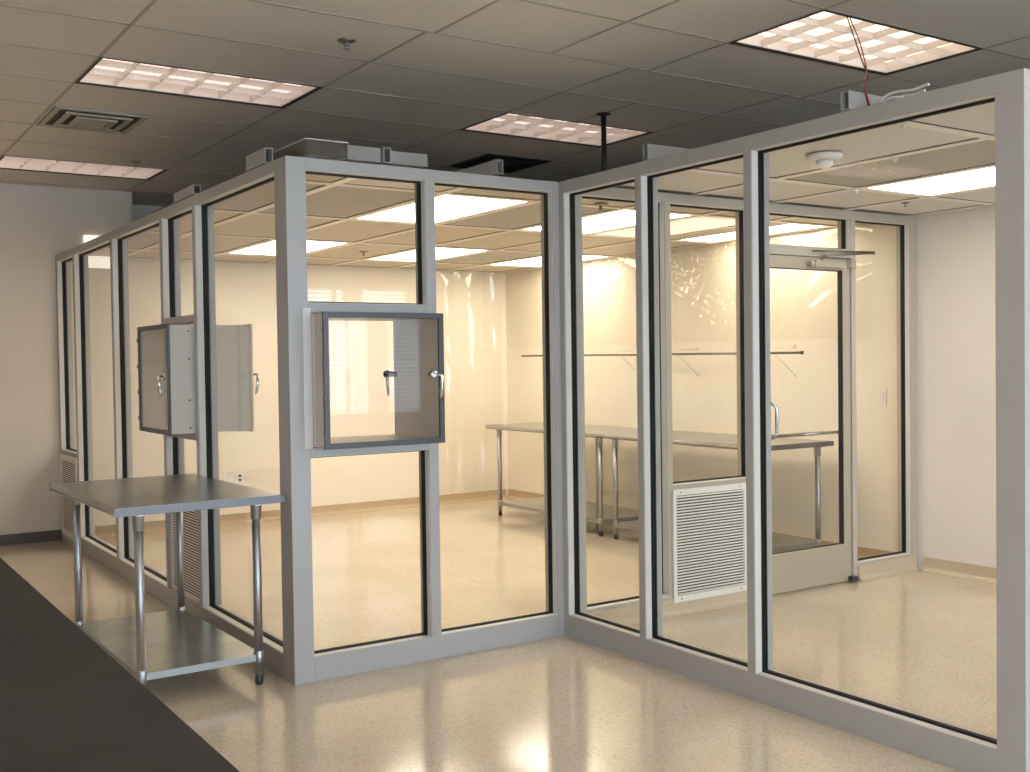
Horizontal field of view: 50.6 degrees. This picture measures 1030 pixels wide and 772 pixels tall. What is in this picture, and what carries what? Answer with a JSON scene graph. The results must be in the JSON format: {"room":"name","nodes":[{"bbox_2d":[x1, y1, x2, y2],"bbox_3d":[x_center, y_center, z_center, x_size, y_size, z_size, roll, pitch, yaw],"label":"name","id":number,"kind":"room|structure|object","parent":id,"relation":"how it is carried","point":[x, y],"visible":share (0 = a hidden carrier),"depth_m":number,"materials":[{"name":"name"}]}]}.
{"room":"clean room","nodes":[
{"label":"clean room","id":0,"kind":"room"},
{"bbox_2d":[132,204,162,220],"bbox_3d":[-0.483,-1.586,12.937,8.332,0.570,0.200,-2,2,-34],"label":"wall","id":1,"kind":"structure","parent":0,"point":[138,211],"depth_m":10.70,"materials":[{"name":"grey paint"}]},
{"bbox_2d":[0,183,508,534],"bbox_3d":[-4.897,-0.175,9.278,11.200,3.100,0.522,-2,2,-34],"label":"wall","id":2,"kind":"structure","parent":0,"point":[472,304],"depth_m":10.47,"materials":[{"name":"white paint"}]},
{"bbox_2d":[0,530,61,545],"bbox_3d":[-6.699,1.389,7.809,6.498,0.092,0.011,-2,2,-34],"label":"baseboard","id":3,"kind":"structure","parent":2,"relation":"attached to","point":[52,535],"depth_m":9.46,"materials":[{"name":"brown plastic"}]},
{"bbox_2d":[84,235,109,268],"bbox_3d":[-3.712,-1.196,9.745,0.260,0.288,0.029,-2,2,-34],"label":"lit sign","id":4,"kind":"object","parent":2,"relation":"attached to","point":[93,261],"visible":0.28,"depth_m":9.72,"materials":[{"name":"white plastic"}]},
{"bbox_2d":[223,470,230,481],"bbox_3d":[-2.745,0.865,10.404,0.075,0.115,0.006,-2,2,-34],"label":"wall plate","id":5,"kind":"object","parent":2,"relation":"attached to","point":[226,474],"visible":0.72,"depth_m":10.40,"materials":[{"name":"white plastic"}]},
{"bbox_2d":[236,471,243,483],"bbox_3d":[-2.642,0.882,10.471,0.075,0.120,0.008,-2,2,-34],"label":"wall outlet","id":6,"kind":"object","parent":2,"relation":"attached to","point":[239,475],"visible":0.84,"depth_m":10.47,"materials":[{"name":"white plastic"}]},
{"bbox_2d":[94,489,507,536],"bbox_3d":[-1.984,1.251,10.892,4.532,0.095,0.045,-2,2,-34],"label":"baseboard","id":7,"kind":"structure","parent":2,"relation":"attached to","point":[238,518],"depth_m":11.06,"materials":[{"name":"beige plastic"}]},
{"bbox_2d":[0,498,996,771],"bbox_3d":[0.802,1.446,4.650,15.500,0.080,16.100,-2,2,-34],"label":"floor","id":8,"kind":"structure","parent":0,"point":[920,642],"depth_m":5.35,"materials":[{"name":"beige tile"}]},
{"bbox_2d":[0,558,239,771],"bbox_3d":[-1.772,1.052,2.006,1.908,0.900,4.050,-2,2,-34],"label":"countertop","id":9,"kind":"structure","parent":8,"relation":"on","point":[66,705],"depth_m":1.99,"materials":[{"name":"black laminate"}]},
{"bbox_2d":[49,473,285,687],"bbox_3d":[-1.784,0.970,5.519,0.795,0.902,1.306,-2,2,-35],"label":"work table","id":10,"kind":"object","parent":8,"relation":"on","point":[150,646],"visible":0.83,"depth_m":5.27,"materials":[{"name":"silver metal"}]},
{"bbox_2d":[71,499,80,504],"bbox_3d":[-2.348,0.597,5.837,0.060,0.074,0.060,-2,2,-35],"label":"socket","id":11,"kind":"object","parent":10,"relation":"attached to","point":[73,502],"depth_m":5.82,"materials":[{"name":"grey metal"}]},
{"bbox_2d":[131,516,144,531],"bbox_3d":[-1.683,0.610,4.874,0.060,0.074,0.060,-2,2,-35],"label":"socket","id":12,"kind":"object","parent":10,"relation":"attached to","point":[137,521],"depth_m":4.85,"materials":[{"name":"grey metal"}]},
{"bbox_2d":[79,610,254,672],"bbox_3d":[-1.780,1.276,5.527,0.573,0.002,1.194,-2,2,-35],"label":"shelf","id":13,"kind":"object","parent":10,"relation":"attached to","point":[177,641],"depth_m":5.42,"materials":[{"name":"metal"}]},
{"bbox_2d":[250,505,261,519],"bbox_3d":[-1.231,0.596,5.185,0.060,0.074,0.060,-2,2,-35],"label":"socket","id":14,"kind":"object","parent":10,"relation":"attached to","point":[256,510],"depth_m":5.16,"materials":[{"name":"grey metal"}]},
{"bbox_2d":[55,161,283,677],"bbox_3d":[-2.533,0.136,7.448,0.129,2.500,5.191,-2,2,-34],"label":"glass wall","id":15,"kind":"structure","parent":8,"relation":"on","point":[201,528],"depth_m":6.88,"materials":[{"name":"grey paint"}]},
{"bbox_2d":[60,454,77,540],"bbox_3d":[-3.796,0.948,9.291,0.023,0.705,0.640,-2,2,-34],"label":"air vent","id":16,"kind":"object","parent":15,"relation":"in","point":[68,464],"depth_m":9.35,"materials":[{"name":"grey metal"}]},
{"bbox_2d":[170,510,199,603],"bbox_3d":[-1.993,0.955,6.629,0.023,0.645,0.625,-2,2,-34],"label":"air vent","id":17,"kind":"object","parent":15,"relation":"in","point":[191,523],"depth_m":6.59,"materials":[{"name":"grey metal"}]},
{"bbox_2d":[174,184,200,202],"bbox_3d":[-1.971,-1.153,6.553,0.042,0.055,0.400,-2,2,-34],"label":"channel","id":18,"kind":"object","parent":15,"relation":"on","point":[193,189],"visible":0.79,"depth_m":6.49,"materials":[{"name":"grey paint"}]},
{"bbox_2d":[136,323,259,435],"bbox_3d":[-1.966,-0.057,6.673,0.611,0.669,0.681,-2,2,-34],"label":"chamber","id":19,"kind":"object","parent":15,"relation":"attached to","point":[234,343],"visible":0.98,"depth_m":6.46,"materials":[{"name":"beige paint"}]},
{"bbox_2d":[246,148,272,170],"bbox_3d":[-1.300,-1.149,5.541,0.042,0.075,0.270,-2,2,-34],"label":"channel","id":20,"kind":"object","parent":15,"relation":"on","point":[263,156],"visible":0.79,"depth_m":5.49,"materials":[{"name":"grey paint"}]},
{"bbox_2d":[274,155,584,684],"bbox_3d":[-0.383,0.148,5.649,1.697,2.500,0.157,-2,2,-32],"label":"glass wall","id":21,"kind":"structure","parent":8,"relation":"on","point":[302,664],"depth_m":5.54,"materials":[{"name":"grey paint"}]},
{"bbox_2d":[302,308,444,449],"bbox_3d":[-0.774,-0.044,5.442,0.681,0.669,0.611,-2,2,-34],"label":"chamber","id":22,"kind":"object","parent":21,"relation":"attached to","point":[418,338],"visible":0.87,"depth_m":5.42,"materials":[{"name":"beige paint"}]},
{"bbox_2d":[486,422,637,536],"bbox_3d":[0.542,0.832,10.225,0.760,0.895,1.836,-2,2,-34],"label":"work table","id":23,"kind":"object","parent":8,"relation":"on","point":[598,513],"visible":0.48,"depth_m":10.11,"materials":[{"name":"silver metal"}]},
{"bbox_2d":[496,429,501,436],"bbox_3d":[-0.155,0.460,10.717,0.060,0.074,0.060,-2,2,-34],"label":"socket","id":24,"kind":"object","parent":23,"relation":"attached to","point":[499,432],"depth_m":10.70,"materials":[{"name":"grey metal"}]},
{"bbox_2d":[503,497,637,519],"bbox_3d":[0.546,1.140,10.232,0.624,0.002,1.624,-2,2,-34],"label":"shelf","id":25,"kind":"object","parent":23,"relation":"attached to","point":[531,504],"depth_m":10.13,"materials":[{"name":"metal"}]},
{"bbox_2d":[597,438,602,445],"bbox_3d":[0.730,0.479,9.384,0.060,0.074,0.060,-2,2,-34],"label":"socket","id":26,"kind":"object","parent":23,"relation":"attached to","point":[599,440],"depth_m":9.36,"materials":[{"name":"grey metal"}]},
{"bbox_2d":[601,430,833,552],"bbox_3d":[1.559,0.853,8.693,0.760,0.895,1.836,-2,2,-34],"label":"work table","id":27,"kind":"object","parent":8,"relation":"on","point":[780,543],"visible":0.48,"depth_m":8.24,"materials":[{"name":"silver metal"}]},
{"bbox_2d":[612,439,617,447],"bbox_3d":[0.845,0.481,9.210,0.060,0.074,0.060,-2,2,-34],"label":"socket","id":28,"kind":"object","parent":27,"relation":"attached to","point":[614,441],"depth_m":9.19,"materials":[{"name":"grey metal"}]},
{"bbox_2d":[617,520,815,548],"bbox_3d":[1.563,1.162,8.700,0.624,0.002,1.684,-2,2,-34],"label":"shelf","id":29,"kind":"object","parent":27,"relation":"attached to","point":[779,541],"depth_m":8.22,"materials":[{"name":"metal"}]},
{"bbox_2d":[814,447,820,455],"bbox_3d":[2.263,0.486,8.159,0.060,0.074,0.060,-2,2,-34],"label":"socket","id":30,"kind":"object","parent":27,"relation":"attached to","point":[817,450],"depth_m":8.14,"materials":[{"name":"grey metal"}]},
{"bbox_2d":[580,187,917,612],"bbox_3d":[1.576,0.091,6.946,3.004,2.500,0.130,-2,2,-34],"label":"glass wall","id":31,"kind":"structure","parent":8,"relation":"on","point":[704,533],"depth_m":6.76,"materials":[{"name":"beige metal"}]},
{"bbox_2d":[589,590,746,625],"bbox_3d":[0.941,1.312,6.453,1.339,0.100,0.045,-2,2,-34],"label":"baseboard","id":32,"kind":"structure","parent":31,"relation":"attached to","point":[628,615],"depth_m":6.48,"materials":[{"name":"beige plastic"}]},
{"bbox_2d":[672,483,746,602],"bbox_3d":[1.190,0.945,6.637,0.612,0.672,0.023,-2,2,-34],"label":"air vent","id":33,"kind":"object","parent":31,"relation":"in","point":[709,533],"depth_m":6.62,"materials":[{"name":"grey metal"}]},
{"bbox_2d":[770,250,874,593],"bbox_3d":[1.933,0.220,7.111,0.997,2.213,0.241,-2,2,-34],"label":"door","id":34,"kind":"structure","parent":31,"relation":"in","point":[797,569],"depth_m":7.29,"materials":[{"name":"beige metal"}]},
{"bbox_2d":[858,556,919,581],"bbox_3d":[2.591,1.264,7.547,0.608,0.100,0.045,-2,2,-34],"label":"baseboard","id":35,"kind":"structure","parent":31,"relation":"attached to","point":[884,569],"depth_m":7.54,"materials":[{"name":"beige plastic"}]},
{"bbox_2d":[563,68,1029,771],"bbox_3d":[1.064,0.146,4.896,0.115,2.500,2.670,-2,2,-34],"label":"glass wall","id":36,"kind":"structure","parent":8,"relation":"on","point":[962,749],"depth_m":4.73,"materials":[{"name":"grey paint"}]},
{"bbox_2d":[0,0,1029,212],"bbox_3d":[0.954,-1.698,4.282,15.500,0.023,16.475,-2,2,-34],"label":"ceiling","id":37,"kind":"structure","parent":0,"point":[415,74],"depth_m":5.96,"materials":[{"name":"grey tile"}]},
{"bbox_2d":[0,155,168,179],"bbox_3d":[-3.456,-1.779,8.672,1.219,0.104,0.610,-2,2,-34],"label":"ceiling light","id":38,"kind":"object","parent":37,"relation":"attached to","point":[6,162],"visible":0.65,"depth_m":8.77,"materials":[{"name":"white plastic"}]},
{"bbox_2d":[37,106,148,134],"bbox_3d":[-2.704,-1.688,6.978,0.555,0.025,0.590,-2,2,-34],"label":"ceiling vent","id":39,"kind":"object","parent":37,"relation":"in","point":[58,117],"visible":1,"depth_m":6.92,"materials":[{"name":"beige metal"}]},
{"bbox_2d":[130,160,141,166],"bbox_3d":[-2.925,-1.710,8.409,0.088,0.044,0.088,-2,2,-34],"label":"sprinkler","id":40,"kind":"object","parent":37,"relation":"attached to","point":[131,161],"visible":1,"depth_m":8.39,"materials":[{"name":"silver metal"}]},
{"bbox_2d":[75,57,322,108],"bbox_3d":[-1.770,-1.743,6.132,1.219,0.104,0.610,-2,2,-34],"label":"ceiling light","id":41,"kind":"object","parent":37,"relation":"attached to","point":[104,72],"visible":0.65,"depth_m":6.21,"materials":[{"name":"white plastic"}]},
{"bbox_2d":[337,38,355,49],"bbox_3d":[-0.823,-1.667,5.328,0.088,0.044,0.088,-2,2,-34],"label":"sprinkler","id":42,"kind":"object","parent":37,"relation":"attached to","point":[345,41],"visible":1,"depth_m":5.32,"materials":[{"name":"silver metal"}]},
{"bbox_2d":[449,154,550,172],"bbox_3d":[-0.123,-1.764,8.690,0.580,0.025,0.590,-2,2,-34],"label":"ceiling vent","id":43,"kind":"object","parent":37,"relation":"in","point":[511,164],"visible":0.77,"depth_m":8.59,"materials":[{"name":"black"}]},
{"bbox_2d":[460,112,653,146],"bbox_3d":[0.292,-1.803,7.500,1.220,0.104,0.610,-2,2,-34],"label":"ceiling light","id":44,"kind":"object","parent":37,"relation":"attached to","point":[507,124],"visible":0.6,"depth_m":7.58,"materials":[{"name":"white plastic"}]},
{"bbox_2d":[596,112,610,170],"bbox_3d":[0.570,-1.456,6.988,0.096,0.574,0.096,-2,2,-34],"label":"pipe","id":45,"kind":"object","parent":37,"relation":"attached to","point":[603,115],"visible":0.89,"depth_m":6.97,"materials":[{"name":"black metal"}]},
{"bbox_2d":[729,9,982,105],"bbox_3d":[1.760,-1.486,5.261,1.505,0.674,1.096,-2,2,-34],"label":"ceiling light","id":46,"kind":"object","parent":37,"relation":"attached to","point":[823,36],"depth_m":5.60,"materials":[{"name":"white plastic"}]},
{"bbox_2d":[88,102,994,272],"bbox_3d":[0.177,-1.166,7.571,4.581,0.022,7.906,-2,2,-34],"label":"ceiling","id":47,"kind":"structure","parent":0,"point":[962,140],"depth_m":6.83,"materials":[{"name":"white tile"}]},
{"bbox_2d":[229,240,275,254],"bbox_3d":[-2.049,-1.172,9.240,0.420,0.011,1.131,-2,2,-34],"label":"recessed light","id":48,"kind":"object","parent":47,"relation":"in","point":[268,248],"depth_m":9.41,"materials":[{"name":"beige plastic"}]},
{"bbox_2d":[273,138,348,159],"bbox_3d":[-1.069,-1.153,5.514,0.227,0.078,0.582,-2,2,-34],"label":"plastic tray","id":49,"kind":"object","parent":47,"relation":"on","point":[303,138],"visible":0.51,"depth_m":5.36,"materials":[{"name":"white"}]},
{"bbox_2d":[307,241,346,252],"bbox_3d":[-1.740,-1.175,9.179,0.344,0.011,0.847,-2,2,-34],"label":"recessed light","id":50,"kind":"object","parent":47,"relation":"in","point":[311,245],"depth_m":9.09,"materials":[{"name":"white plastic"}]},
{"bbox_2d":[316,145,379,163],"bbox_3d":[-0.900,-1.155,5.638,0.180,0.072,0.550,-2,2,-34],"label":"box","id":51,"kind":"object","parent":47,"relation":"on","point":[350,153],"visible":0.49,"depth_m":5.42,"materials":[{"name":"grey metal"}]},
{"bbox_2d":[378,147,390,164],"bbox_3d":[-2.045,-1.186,7.577,0.042,0.075,5.087,-2,2,-34],"label":"channel","id":52,"kind":"object","parent":47,"relation":"on","point":[385,152],"visible":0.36,"depth_m":5.48,"materials":[{"name":"grey paint"}]},
{"bbox_2d":[369,250,415,261],"bbox_3d":[-0.929,-1.207,10.104,0.514,0.011,0.925,-2,2,-34],"label":"recessed light","id":53,"kind":"object","parent":47,"relation":"in","point":[411,255],"depth_m":10.23,"materials":[{"name":"beige plastic"}]},
{"bbox_2d":[387,151,426,168],"bbox_3d":[-0.691,-1.158,5.777,0.215,0.066,0.550,-2,2,-34],"label":"box","id":54,"kind":"object","parent":47,"relation":"on","point":[401,159],"visible":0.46,"depth_m":5.55,"materials":[{"name":"grey metal"}]},
{"bbox_2d":[356,195,526,222],"bbox_3d":[-0.499,-1.143,7.075,0.604,0.011,1.224,-2,2,-34],"label":"recessed light","id":55,"kind":"object","parent":47,"relation":"in","point":[447,207],"visible":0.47,"depth_m":7.02,"materials":[{"name":"beige plastic"}]},
{"bbox_2d":[436,248,488,259],"bbox_3d":[-0.699,-1.206,9.923,0.506,0.011,0.940,-2,2,-34],"label":"recessed light","id":56,"kind":"object","parent":47,"relation":"in","point":[441,253],"depth_m":9.83,"materials":[{"name":"beige plastic"}]},
{"bbox_2d":[456,159,502,175],"bbox_3d":[-1.487,-1.202,7.947,0.042,0.075,5.087,-2,2,-34],"label":"channel","id":57,"kind":"object","parent":47,"relation":"on","point":[494,167],"visible":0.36,"depth_m":5.88,"materials":[{"name":"grey paint"}]},
{"bbox_2d":[491,257,540,266],"bbox_3d":[0.224,-1.242,10.903,0.591,0.011,0.872,-2,2,-34],"label":"recessed light","id":58,"kind":"object","parent":47,"relation":"in","point":[533,262],"depth_m":11.02,"materials":[{"name":"beige plastic"}]},
{"bbox_2d":[583,255,604,259],"bbox_3d":[0.683,-1.238,10.474,0.311,0.011,0.327,-2,2,-34],"label":"recessed light","id":59,"kind":"object","parent":47,"relation":"in","point":[584,257],"depth_m":10.50,"materials":[{"name":"beige plastic"}]},
{"bbox_2d":[593,203,607,211],"bbox_3d":[0.539,-1.119,6.852,0.097,0.048,0.097,-2,2,-34],"label":"sprinkler","id":60,"kind":"object","parent":47,"relation":"attached to","point":[600,205],"visible":1,"depth_m":6.83,"materials":[{"name":"silver metal"}]},
{"bbox_2d":[523,210,691,233],"bbox_3d":[0.634,-1.175,7.827,0.604,0.011,1.224,-2,2,-34],"label":"recessed light","id":61,"kind":"object","parent":47,"relation":"in","point":[623,218],"visible":0.44,"depth_m":7.77,"materials":[{"name":"beige plastic"}]},
{"bbox_2d":[594,228,634,236],"bbox_3d":[0.899,-1.194,8.462,0.379,0.011,0.457,-2,2,-34],"label":"recessed light","id":62,"kind":"object","parent":47,"relation":"in","point":[630,232],"depth_m":8.52,"materials":[{"name":"beige plastic"}]},
{"bbox_2d":[642,144,690,159],"bbox_3d":[1.843,-1.208,6.258,2.860,0.075,0.042,-2,2,-34],"label":"channel","id":63,"kind":"object","parent":47,"relation":"on","point":[649,151],"visible":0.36,"depth_m":5.49,"materials":[{"name":"grey paint"}]},
{"bbox_2d":[670,216,734,235],"bbox_3d":[1.264,-1.191,8.111,0.598,0.011,0.985,-2,2,-34],"label":"recessed light","id":64,"kind":"object","parent":47,"relation":"in","point":[694,224],"depth_m":8.02,"materials":[{"name":"beige plastic"}]},
{"bbox_2d":[682,232,734,241],"bbox_3d":[1.685,-1.215,8.884,0.399,0.011,0.617,-2,2,-34],"label":"recessed light","id":65,"kind":"object","parent":47,"relation":"in","point":[725,236],"depth_m":8.96,"materials":[{"name":"beige plastic"}]},
{"bbox_2d":[769,224,822,234],"bbox_3d":[2.028,-1.207,8.368,0.401,0.011,0.564,-2,2,-34],"label":"recessed light","id":66,"kind":"object","parent":47,"relation":"in","point":[784,228],"depth_m":8.33,"materials":[{"name":"beige plastic"}]},
{"bbox_2d":[806,151,842,168],"bbox_3d":[1.498,-1.087,5.280,0.170,0.064,0.170,-2,2,-34],"label":"smoke detector","id":67,"kind":"object","parent":47,"relation":"attached to","point":[823,160],"visible":1,"depth_m":5.24,"materials":[{"name":"white plastic"}]},
{"bbox_2d":[841,90,892,111],"bbox_3d":[2.531,-1.194,5.220,2.860,0.075,0.042,-2,2,-34],"label":"channel","id":68,"kind":"object","parent":47,"relation":"on","point":[850,100],"visible":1,"depth_m":4.45,"materials":[{"name":"grey paint"}]},
{"bbox_2d":[882,96,904,102],"bbox_3d":[1.494,-1.133,4.311,0.016,0.022,0.094,-2,2,-40],"label":"wire","id":69,"kind":"object","parent":47,"relation":"on","point":[892,97],"visible":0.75,"depth_m":4.30,"materials":[{"name":"white"}]},
{"bbox_2d":[900,123,906,128],"bbox_3d":[1.636,-1.093,4.592,0.030,0.023,0.030,-2,2,-34],"label":"ceiling fitting","id":70,"kind":"object","parent":47,"relation":"attached to","point":[902,125],"visible":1,"depth_m":4.58,"materials":[{"name":"white plastic"}]},
{"bbox_2d":[878,83,929,102],"bbox_3d":[1.527,-1.150,4.293,0.012,0.036,0.234,-2,2,-34],"label":"wire","id":71,"kind":"object","parent":47,"relation":"on","point":[883,98],"visible":0.96,"depth_m":4.29,"materials":[{"name":"white"}]},
{"bbox_2d":[893,89,925,99],"bbox_3d":[1.554,-1.146,4.302,0.015,0.018,0.152,-2,2,-31],"label":"wire","id":72,"kind":"object","parent":47,"relation":"on","point":[923,90],"visible":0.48,"depth_m":4.27,"materials":[{"name":"white"}]},
{"bbox_2d":[866,167,994,195],"bbox_3d":[2.639,-1.161,6.037,0.604,0.011,1.224,-2,2,-34],"label":"recessed light","id":73,"kind":"object","parent":47,"relation":"in","point":[980,178],"visible":0.73,"depth_m":6.28,"materials":[{"name":"beige plastic"}]},
{"bbox_2d":[506,206,995,569],"bbox_3d":[2.160,0.007,8.918,0.150,2.560,7.932,-2,2,-34],"label":"wall","id":74,"kind":"structure","parent":0,"point":[803,303],"depth_m":8.46,"materials":[{"name":"white paint"}]},
{"bbox_2d":[521,344,803,376],"bbox_3d":[1.223,-0.217,9.947,0.262,0.265,3.822,-2,2,-34],"label":"wall rail","id":75,"kind":"object","parent":74,"relation":"attached to","point":[696,349],"visible":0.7,"depth_m":9.43,"materials":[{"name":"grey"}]},
{"bbox_2d":[507,489,891,557],"bbox_3d":[1.352,1.226,10.013,0.045,0.095,5.182,-2,2,-34],"label":"baseboard","id":76,"kind":"structure","parent":74,"relation":"attached to","point":[514,494],"depth_m":8.76,"materials":[{"name":"beige plastic"}]},
{"bbox_2d":[878,388,886,404],"bbox_3d":[2.686,0.077,7.982,0.010,0.120,0.075,-2,2,-34],"label":"light switch","id":77,"kind":"object","parent":74,"relation":"attached to","point":[882,392],"visible":1,"depth_m":7.97,"materials":[{"name":"white plastic"}]},
{"bbox_2d":[921,556,995,583],"bbox_3d":[3.586,1.271,6.648,0.045,0.100,2.543,-2,2,-34],"label":"baseboard","id":78,"kind":"structure","parent":74,"relation":"attached to","point":[968,571],"depth_m":7.46,"materials":[{"name":"beige plastic"}]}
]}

